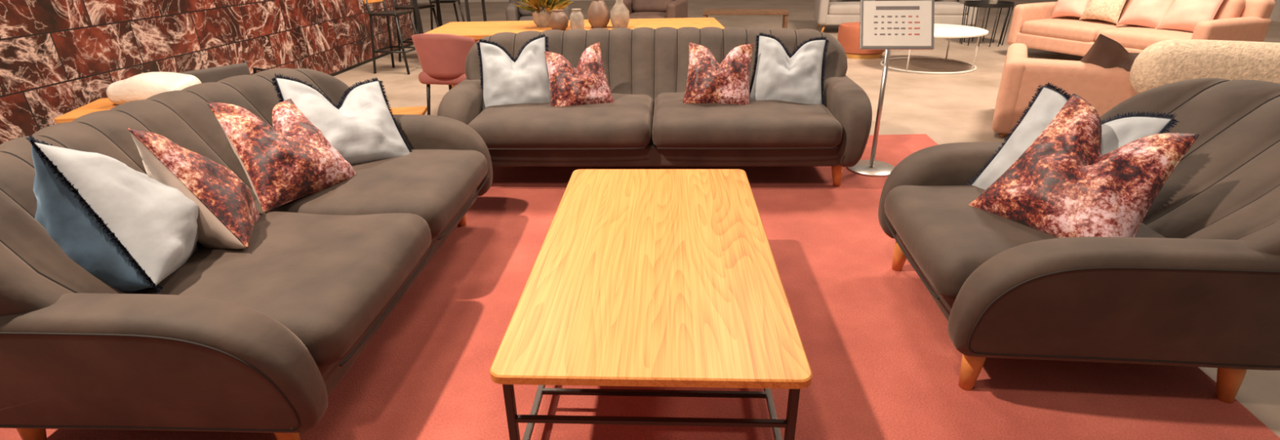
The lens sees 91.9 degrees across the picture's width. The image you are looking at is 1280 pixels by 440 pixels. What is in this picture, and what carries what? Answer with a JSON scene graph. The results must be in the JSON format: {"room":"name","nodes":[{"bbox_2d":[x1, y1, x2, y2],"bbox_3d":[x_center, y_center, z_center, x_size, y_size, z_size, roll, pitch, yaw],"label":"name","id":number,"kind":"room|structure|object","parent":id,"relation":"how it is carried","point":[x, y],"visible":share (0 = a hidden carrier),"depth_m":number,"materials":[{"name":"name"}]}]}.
{"room":"store","nodes":[
{"label":"store","id":0,"kind":"room"},
{"bbox_2d":[410,0,593,3],"bbox_3d":[0.728,-7.743,15.197,20.000,4.400,0.100,0,24,3],"label":"wall","id":1,"kind":"structure","parent":0,"point":[418,1],"depth_m":16.27,"materials":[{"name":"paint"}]},
{"bbox_2d":[333,0,1279,437],"bbox_3d":[0.283,-1.174,6.042,20.000,0.100,22.000,0,24,3],"label":"floor","id":2,"kind":"structure","parent":0,"point":[957,108],"depth_m":6.76,"materials":[{"name":"concrete"}]},
{"bbox_2d":[53,97,119,124],"bbox_3d":[-2.927,-0.450,3.777,0.680,0.529,0.520,-7,25,-14],"label":"side table","id":3,"kind":"object","parent":2,"relation":"on","point":[104,104],"visible":0.22,"depth_m":3.54,"materials":[{"name":"brown wood"}]},
{"bbox_2d":[106,71,201,104],"bbox_3d":[-2.881,-0.791,3.677,0.440,0.172,0.260,0,24,3],"label":"bolster cushion","id":4,"kind":"object","parent":3,"relation":"on","point":[144,86],"visible":0.72,"depth_m":3.58,"materials":[{"name":"cream fabric"}]},
{"bbox_2d":[0,0,414,144],"bbox_3d":[-3.823,-1.780,5.966,0.560,1.200,7.260,0,24,3],"label":"wall","id":5,"kind":"structure","parent":2,"relation":"on","point":[58,58],"depth_m":4.60,"materials":[{"name":"red stone"}]},
{"bbox_2d":[171,60,267,83],"bbox_3d":[-2.913,-0.806,4.508,0.575,0.584,0.586,14,28,30],"label":"lounge chair","id":6,"kind":"object","parent":2,"relation":"on","point":[214,74],"visible":0.19,"depth_m":4.55,"materials":[{"name":"grey fabric"}]},
{"bbox_2d":[364,0,417,74],"bbox_3d":[-2.863,-2.196,7.214,0.470,0.912,0.410,4,25,12],"label":"bar stool","id":7,"kind":"object","parent":2,"relation":"on","point":[387,13],"visible":0.99,"depth_m":7.14,"materials":[{"name":"black metal"}]},
{"bbox_2d":[390,106,426,115],"bbox_3d":[-1.977,-0.751,4.825,0.600,0.174,0.300,-5,24,-8],"label":"wooden bench","id":8,"kind":"object","parent":2,"relation":"on","point":[421,110],"visible":0.16,"depth_m":4.84,"materials":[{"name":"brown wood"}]},
{"bbox_2d":[392,0,439,62],"bbox_3d":[-2.830,-2.502,7.898,0.470,0.912,0.410,8,26,19],"label":"bar stool","id":9,"kind":"object","parent":2,"relation":"on","point":[420,6],"visible":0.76,"depth_m":7.86,"materials":[{"name":"black metal"}]},
{"bbox_2d":[411,33,475,115],"bbox_3d":[-1.423,-1.073,4.806,0.507,0.781,0.525,4,25,12],"label":"dining chair","id":10,"kind":"object","parent":2,"relation":"on","point":[442,57],"visible":0.59,"depth_m":4.53,"materials":[{"name":"pink fabric"}]},
{"bbox_2d":[428,0,465,30],"bbox_3d":[-2.693,-2.849,8.668,0.470,0.912,0.410,-2,24,-2],"label":"bar stool","id":11,"kind":"object","parent":2,"relation":"on","point":[430,1],"visible":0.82,"depth_m":8.50,"materials":[{"name":"black metal"}]},
{"bbox_2d":[413,0,486,34],"bbox_3d":[-2.378,-2.518,7.925,0.680,0.900,1.100,-2,24,-2],"label":"bar table","id":12,"kind":"object","parent":2,"relation":"on","point":[466,2],"visible":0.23,"depth_m":7.44,"materials":[{"name":"black metal"}]},
{"bbox_2d":[505,0,569,21],"bbox_3d":[-1.412,-2.818,8.676,0.850,0.814,0.812,-4,24,-6],"label":"lounge chair","id":13,"kind":"object","parent":2,"relation":"on","point":[513,13],"visible":0.16,"depth_m":8.36,"materials":[{"name":"grey fabric"}]},
{"bbox_2d":[519,15,533,21],"bbox_3d":[-1.400,-2.748,8.614,0.562,0.175,0.600,-4,24,-6],"label":"seat cushion","id":14,"kind":"object","parent":13,"relation":"on","point":[522,18],"depth_m":8.44,"materials":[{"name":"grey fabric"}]},
{"bbox_2d":[517,0,546,16],"bbox_3d":[-1.428,-3.050,8.675,0.550,0.388,0.225,-4,24,-6],"label":"cushion","id":15,"kind":"object","parent":13,"relation":"on","point":[521,12],"depth_m":8.61,"materials":[{"name":"grey fabric"}]},
{"bbox_2d":[425,17,724,87],"bbox_3d":[-0.539,-1.384,5.570,2.500,0.695,0.960,-1,24,0],"label":"dining table","id":16,"kind":"object","parent":2,"relation":"on","point":[477,30],"visible":0.35,"depth_m":5.42,"materials":[{"name":"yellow wood"}]},
{"bbox_2d":[509,0,573,27],"bbox_3d":[-0.836,-1.893,5.335,0.565,0.435,0.586,0,24,3],"label":"dried plant","id":17,"kind":"object","parent":16,"relation":"on","point":[540,16],"visible":0.94,"depth_m":5.29,"materials":[{"name":"green plant"}]},
{"bbox_2d":[548,9,568,30],"bbox_3d":[-0.677,-1.664,5.155,0.170,0.160,0.170,0,24,3],"label":"ceramic vase","id":18,"kind":"object","parent":16,"relation":"on","point":[558,20],"visible":0.97,"depth_m":5.10,"materials":[{"name":"ceramic"}]},
{"bbox_2d":[569,8,584,29],"bbox_3d":[-0.520,-1.648,5.100,0.120,0.170,0.120,0,24,3],"label":"ceramic vase","id":19,"kind":"object","parent":16,"relation":"on","point":[576,17],"visible":0.88,"depth_m":5.06,"materials":[{"name":"ceramic"}]},
{"bbox_2d":[587,0,609,28],"bbox_3d":[-0.352,-1.766,5.258,0.190,0.250,0.190,0,24,3],"label":"ceramic vase","id":20,"kind":"object","parent":16,"relation":"on","point":[598,13],"visible":0.98,"depth_m":5.20,"materials":[{"name":"ceramic"}]},
{"bbox_2d":[610,0,629,27],"bbox_3d":[-0.172,-1.779,5.244,0.160,0.280,0.160,0,24,3],"label":"ceramic vase","id":21,"kind":"object","parent":16,"relation":"on","point":[620,13],"visible":0.97,"depth_m":5.21,"materials":[{"name":"ceramic"}]},
{"bbox_2d":[0,133,1279,439],"bbox_3d":[-0.320,0.535,2.109,4.670,0.012,5.780,0,24,3],"label":"carpet","id":22,"kind":"object","parent":2,"relation":"on","point":[884,362],"visible":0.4,"depth_m":2.10,"materials":[{"name":"red carpet"}]},
{"bbox_2d":[0,67,493,439],"bbox_3d":[-1.375,-0.027,2.379,1.204,0.831,1.940,0,24,3],"label":"loveseat","id":23,"kind":"object","parent":22,"relation":"on","point":[258,338],"visible":0.77,"depth_m":1.70,"materials":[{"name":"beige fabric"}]},
{"bbox_2d":[25,134,199,293],"bbox_3d":[-1.554,0.011,1.872,0.388,0.636,0.558,-6,25,-12],"label":"throw pillow","id":24,"kind":"object","parent":23,"relation":"on","point":[131,230],"visible":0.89,"depth_m":1.70,"materials":[{"name":"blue fabric"}]},
{"bbox_2d":[127,128,259,248],"bbox_3d":[-1.485,-0.095,2.119,0.266,0.552,0.583,-16,28,-30],"label":"patterned throw pillow","id":25,"kind":"object","parent":23,"relation":"on","point":[228,215],"visible":0.86,"depth_m":1.97,"materials":[{"name":"red fabric"}]},
{"bbox_2d":[206,98,355,212],"bbox_3d":[-1.432,-0.283,2.462,0.327,0.417,0.463,8,26,20],"label":"patterned throw pillow","id":26,"kind":"object","parent":23,"relation":"on","point":[291,160],"visible":0.93,"depth_m":2.38,"materials":[{"name":"red fabric"}]},
{"bbox_2d":[137,211,431,367],"bbox_3d":[-1.199,0.183,2.027,0.818,0.181,0.789,0,24,3],"label":"seat cushion","id":27,"kind":"object","parent":23,"relation":"on","point":[325,278],"depth_m":1.90,"materials":[{"name":"beige fabric"}]},
{"bbox_2d":[271,73,412,165],"bbox_3d":[-1.366,-0.437,2.822,0.569,0.477,0.360,-21,31,-38],"label":"throw pillow","id":28,"kind":"object","parent":23,"relation":"on","point":[362,128],"visible":0.61,"depth_m":2.77,"materials":[{"name":"white fabric"}]},
{"bbox_2d":[253,149,488,239],"bbox_3d":[-1.165,-0.145,2.753,0.818,0.185,0.789,0,24,3],"label":"seat cushion","id":29,"kind":"object","parent":23,"relation":"on","point":[433,185],"depth_m":2.54,"materials":[{"name":"beige fabric"}]},
{"bbox_2d":[489,168,812,439],"bbox_3d":[0.056,0.256,2.202,0.770,0.408,1.470,0,24,3],"label":"coffee table","id":30,"kind":"object","parent":22,"relation":"on","point":[643,277],"visible":1,"depth_m":1.78,"materials":[{"name":"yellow wood"}]},
{"bbox_2d":[437,26,871,186],"bbox_3d":[0.085,-0.745,3.950,2.480,0.811,1.204,0,24,3],"label":"sofa","id":31,"kind":"object","parent":22,"relation":"on","point":[648,123],"visible":0.73,"depth_m":3.57,"materials":[{"name":"brown fabric"}]},
{"bbox_2d":[475,34,550,110],"bbox_3d":[-0.766,-0.898,3.866,0.510,0.481,0.266,-2,24,-3],"label":"throw pillow","id":32,"kind":"object","parent":31,"relation":"on","point":[505,79],"visible":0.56,"depth_m":3.82,"materials":[{"name":"white fabric"}]},
{"bbox_2d":[467,93,653,148],"bbox_3d":[-0.456,-0.630,3.815,1.059,0.181,0.818,0,24,3],"label":"seat cushion","id":33,"kind":"object","parent":31,"relation":"on","point":[626,122],"depth_m":3.48,"materials":[{"name":"brown fabric"}]},
{"bbox_2d":[544,42,614,106],"bbox_3d":[-0.359,-0.860,3.800,0.423,0.411,0.255,-4,24,-7],"label":"patterned throw pillow","id":34,"kind":"object","parent":31,"relation":"on","point":[587,83],"visible":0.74,"depth_m":3.76,"materials":[{"name":"red fabric"}]},
{"bbox_2d":[682,42,753,104],"bbox_3d":[0.474,-0.861,3.755,0.422,0.380,0.244,4,25,11],"label":"patterned throw pillow","id":35,"kind":"object","parent":31,"relation":"on","point":[708,81],"visible":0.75,"depth_m":3.71,"materials":[{"name":"red fabric"}]},
{"bbox_2d":[652,92,842,147],"bbox_3d":[0.610,-0.628,3.765,1.059,0.184,0.818,0,24,3],"label":"seat cushion","id":36,"kind":"object","parent":31,"relation":"on","point":[676,123],"depth_m":3.43,"materials":[{"name":"brown fabric"}]},
{"bbox_2d":[749,31,829,105],"bbox_3d":[0.897,-0.899,3.797,0.499,0.456,0.268,4,25,11],"label":"throw pillow","id":37,"kind":"object","parent":31,"relation":"on","point":[798,77],"visible":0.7,"depth_m":3.75,"materials":[{"name":"white fabric"}]},
{"bbox_2d":[846,0,934,177],"bbox_3d":[1.487,-0.800,3.739,0.419,1.036,0.300,0,24,3],"label":"sign stand","id":38,"kind":"object","parent":22,"relation":"on","point":[887,25],"visible":0.91,"depth_m":3.56,"materials":[{"name":"metal"}]},
{"bbox_2d":[878,78,1279,403],"bbox_3d":[1.629,0.003,2.158,1.343,0.862,1.080,1,24,5],"label":"armchair","id":39,"kind":"object","parent":22,"relation":"on","point":[1197,282],"visible":0.74,"depth_m":1.84,"materials":[{"name":"brown fabric"}]},
{"bbox_2d":[884,185,1166,301],"bbox_3d":[1.369,0.056,2.209,0.818,0.182,0.726,1,24,5],"label":"seat cushion","id":40,"kind":"object","parent":39,"relation":"on","point":[948,237],"depth_m":2.10,"materials":[{"name":"brown fabric"}]},
{"bbox_2d":[966,82,1179,190],"bbox_3d":[1.521,-0.226,2.268,0.350,0.458,0.540,-13,27,-25],"label":"throw pillow","id":41,"kind":"object","parent":39,"relation":"on","point":[1047,102],"visible":0.34,"depth_m":2.32,"materials":[{"name":"white fabric"}]},
{"bbox_2d":[968,93,1199,237],"bbox_3d":[1.433,-0.153,2.066,0.357,0.455,0.510,-17,29,-32],"label":"patterned throw pillow","id":42,"kind":"object","parent":39,"relation":"on","point":[1062,185],"visible":0.83,"depth_m":1.98,"materials":[{"name":"red fabric"}]},
{"bbox_2d":[613,0,688,18],"bbox_3d":[0.168,-2.933,8.872,0.900,0.814,0.812,6,25,15],"label":"lounge chair","id":43,"kind":"object","parent":2,"relation":"on","point":[638,9],"visible":0.28,"depth_m":8.76,"materials":[{"name":"fabric"}]},
{"bbox_2d":[629,11,666,18],"bbox_3d":[0.144,-2.863,8.813,0.612,0.175,0.600,6,25,15],"label":"seat cushion","id":44,"kind":"object","parent":43,"relation":"on","point":[633,15],"depth_m":8.59,"materials":[{"name":"brown fabric"}]},
{"bbox_2d":[632,0,674,12],"bbox_3d":[0.191,-3.164,8.867,0.600,0.388,0.225,6,25,15],"label":"cushion","id":45,"kind":"object","parent":43,"relation":"on","point":[638,6],"depth_m":8.82,"materials":[{"name":"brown fabric"}]},
{"bbox_2d":[702,8,789,28],"bbox_3d":[1.390,-2.515,8.240,1.100,0.518,0.400,3,24,8],"label":"console","id":46,"kind":"object","parent":2,"relation":"on","point":[784,12],"visible":0.25,"depth_m":8.02,"materials":[{"name":"brown wood"}]},
{"bbox_2d":[837,22,884,58],"bbox_3d":[2.790,-2.268,7.790,0.590,0.390,0.590,0,24,3],"label":"round ottoman","id":47,"kind":"object","parent":2,"relation":"on","point":[848,35],"visible":0.45,"depth_m":7.62,"materials":[{"name":"orange fabric"}]},
{"bbox_2d":[813,0,979,32],"bbox_3d":[3.984,-3.404,9.776,2.300,0.814,0.962,3,24,10],"label":"sofa","id":48,"kind":"object","parent":2,"relation":"on","point":[827,12],"visible":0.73,"depth_m":9.51,"materials":[{"name":"fabric"}]},
{"bbox_2d":[827,0,860,14],"bbox_3d":[3.472,-3.364,9.802,1.002,0.175,0.750,3,24,10],"label":"seat cushion","id":49,"kind":"object","parent":48,"relation":"on","point":[834,7],"depth_m":9.53,"materials":[{"name":"grey fabric"}]},
{"bbox_2d":[934,0,956,1],"bbox_3d":[4.508,-3.636,9.753,0.990,0.388,0.225,3,24,10],"label":"cushion","id":50,"kind":"object","parent":48,"relation":"on","point":[935,0],"depth_m":9.68,"materials":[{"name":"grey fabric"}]},
{"bbox_2d":[933,0,968,15],"bbox_3d":[4.465,-3.303,9.627,1.002,0.175,0.750,3,24,10],"label":"seat cushion","id":51,"kind":"object","parent":48,"relation":"on","point":[941,7],"depth_m":9.27,"materials":[{"name":"beige fabric"}]},
{"bbox_2d":[880,23,988,74],"bbox_3d":[3.317,-1.969,7.076,1.110,0.410,1.110,0,24,3],"label":"round side table","id":52,"kind":"object","parent":2,"relation":"on","point":[940,30],"visible":0.76,"depth_m":6.81,"materials":[{"name":"white paint"}]},
{"bbox_2d":[959,0,1014,47],"bbox_3d":[4.703,-2.705,8.435,0.600,0.600,0.600,0,24,3],"label":"side table","id":53,"kind":"object","parent":2,"relation":"on","point":[989,4],"visible":0.98,"depth_m":8.33,"materials":[{"name":"black metal"}]},
{"bbox_2d":[964,0,1014,8],"bbox_3d":[4.700,-2.911,8.343,0.600,0.050,0.600,0,24,3],"label":"tray","id":54,"kind":"object","parent":53,"relation":"on","point":[974,3],"depth_m":8.27,"materials":[{"name":"black metal"}]},
{"bbox_2d":[988,0,998,4],"bbox_3d":[4.749,-2.940,8.328,0.120,0.085,0.120,0,24,3],"label":"cup","id":55,"kind":"object","parent":53,"relation":"on","point":[990,2],"depth_m":8.29,"materials":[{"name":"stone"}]},
{"bbox_2d":[991,43,1137,137],"bbox_3d":[3.644,-0.860,4.415,1.900,0.572,1.000,12,27,27],"label":"armchair","id":56,"kind":"object","parent":2,"relation":"on","point":[1104,88],"visible":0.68,"depth_m":4.26,"materials":[{"name":"fabric"}]},
{"bbox_2d":[1080,33,1139,71],"bbox_3d":[3.179,-1.006,4.166,0.531,0.497,0.274,14,28,30],"label":"cushion","id":57,"kind":"object","parent":56,"relation":"on","point":[1105,52],"visible":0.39,"depth_m":4.06,"materials":[{"name":"fabric"}]},
{"bbox_2d":[1006,0,1275,56],"bbox_3d":[5.319,-2.096,6.801,0.962,0.814,2.100,-9,25,-18],"label":"sofa","id":58,"kind":"object","parent":2,"relation":"on","point":[1032,24],"visible":0.57,"depth_m":6.54,"materials":[{"name":"fabric"}]},
{"bbox_2d":[1050,0,1090,17],"bbox_3d":[5.073,-2.569,7.242,0.223,0.432,0.432,-12,26,-23],"label":"cushion","id":59,"kind":"object","parent":58,"relation":"on","point":[1063,7],"visible":0.88,"depth_m":7.20,"materials":[{"name":"beige fabric"}]},
{"bbox_2d":[1021,17,1137,41],"bbox_3d":[5.080,-2.219,7.180,0.750,0.175,0.902,-9,25,-18],"label":"seat cushion","id":60,"kind":"object","parent":58,"relation":"on","point":[1051,29],"depth_m":7.05,"materials":[{"name":"fabric"}]},
{"bbox_2d":[1059,0,1133,25],"bbox_3d":[5.315,-2.489,7.157,0.225,0.388,0.890,-9,25,-18],"label":"cushion","id":61,"kind":"object","parent":58,"relation":"on","point":[1128,2],"depth_m":6.96,"materials":[{"name":"fabric"}]},
{"bbox_2d":[1079,0,1126,23],"bbox_3d":[5.188,-2.419,6.894,0.234,0.405,0.426,-6,25,-11],"label":"cushion","id":62,"kind":"object","parent":58,"relation":"on","point":[1109,11],"visible":1,"depth_m":6.85,"materials":[{"name":"beige fabric"}]},
{"bbox_2d":[1095,26,1193,49],"bbox_3d":[5.399,-1.875,6.400,0.750,0.175,0.902,-9,25,-18],"label":"seat cushion","id":63,"kind":"object","parent":58,"relation":"on","point":[1131,37],"depth_m":6.32,"materials":[{"name":"fabric"}]},
{"bbox_2d":[1116,0,1174,29],"bbox_3d":[5.367,-2.252,6.513,0.240,0.442,0.461,-8,25,-15],"label":"cushion","id":64,"kind":"object","parent":58,"relation":"on","point":[1147,13],"visible":0.9,"depth_m":6.49,"materials":[{"name":"beige fabric"}]},
{"bbox_2d":[1137,0,1245,31],"bbox_3d":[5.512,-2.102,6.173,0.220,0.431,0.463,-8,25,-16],"label":"cushion","id":65,"kind":"object","parent":58,"relation":"on","point":[1183,15],"visible":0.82,"depth_m":6.15,"materials":[{"name":"beige fabric"}]},
{"bbox_2d":[1128,39,1279,93],"bbox_3d":[3.537,-0.864,3.678,1.000,0.380,0.380,12,27,27],"label":"sofa","id":66,"kind":"object","parent":2,"relation":"on","point":[1162,63],"visible":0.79,"depth_m":3.62,"materials":[{"name":"fabric"}]},
{"bbox_2d":[1269,0,1279,22],"bbox_3d":[10.287,-3.195,4.659,0.100,4.400,22.000,0,24,3],"label":"wall","id":67,"kind":"structure","parent":0,"point":[1275,15],"depth_m":10.21,"materials":[{"name":"paint"}]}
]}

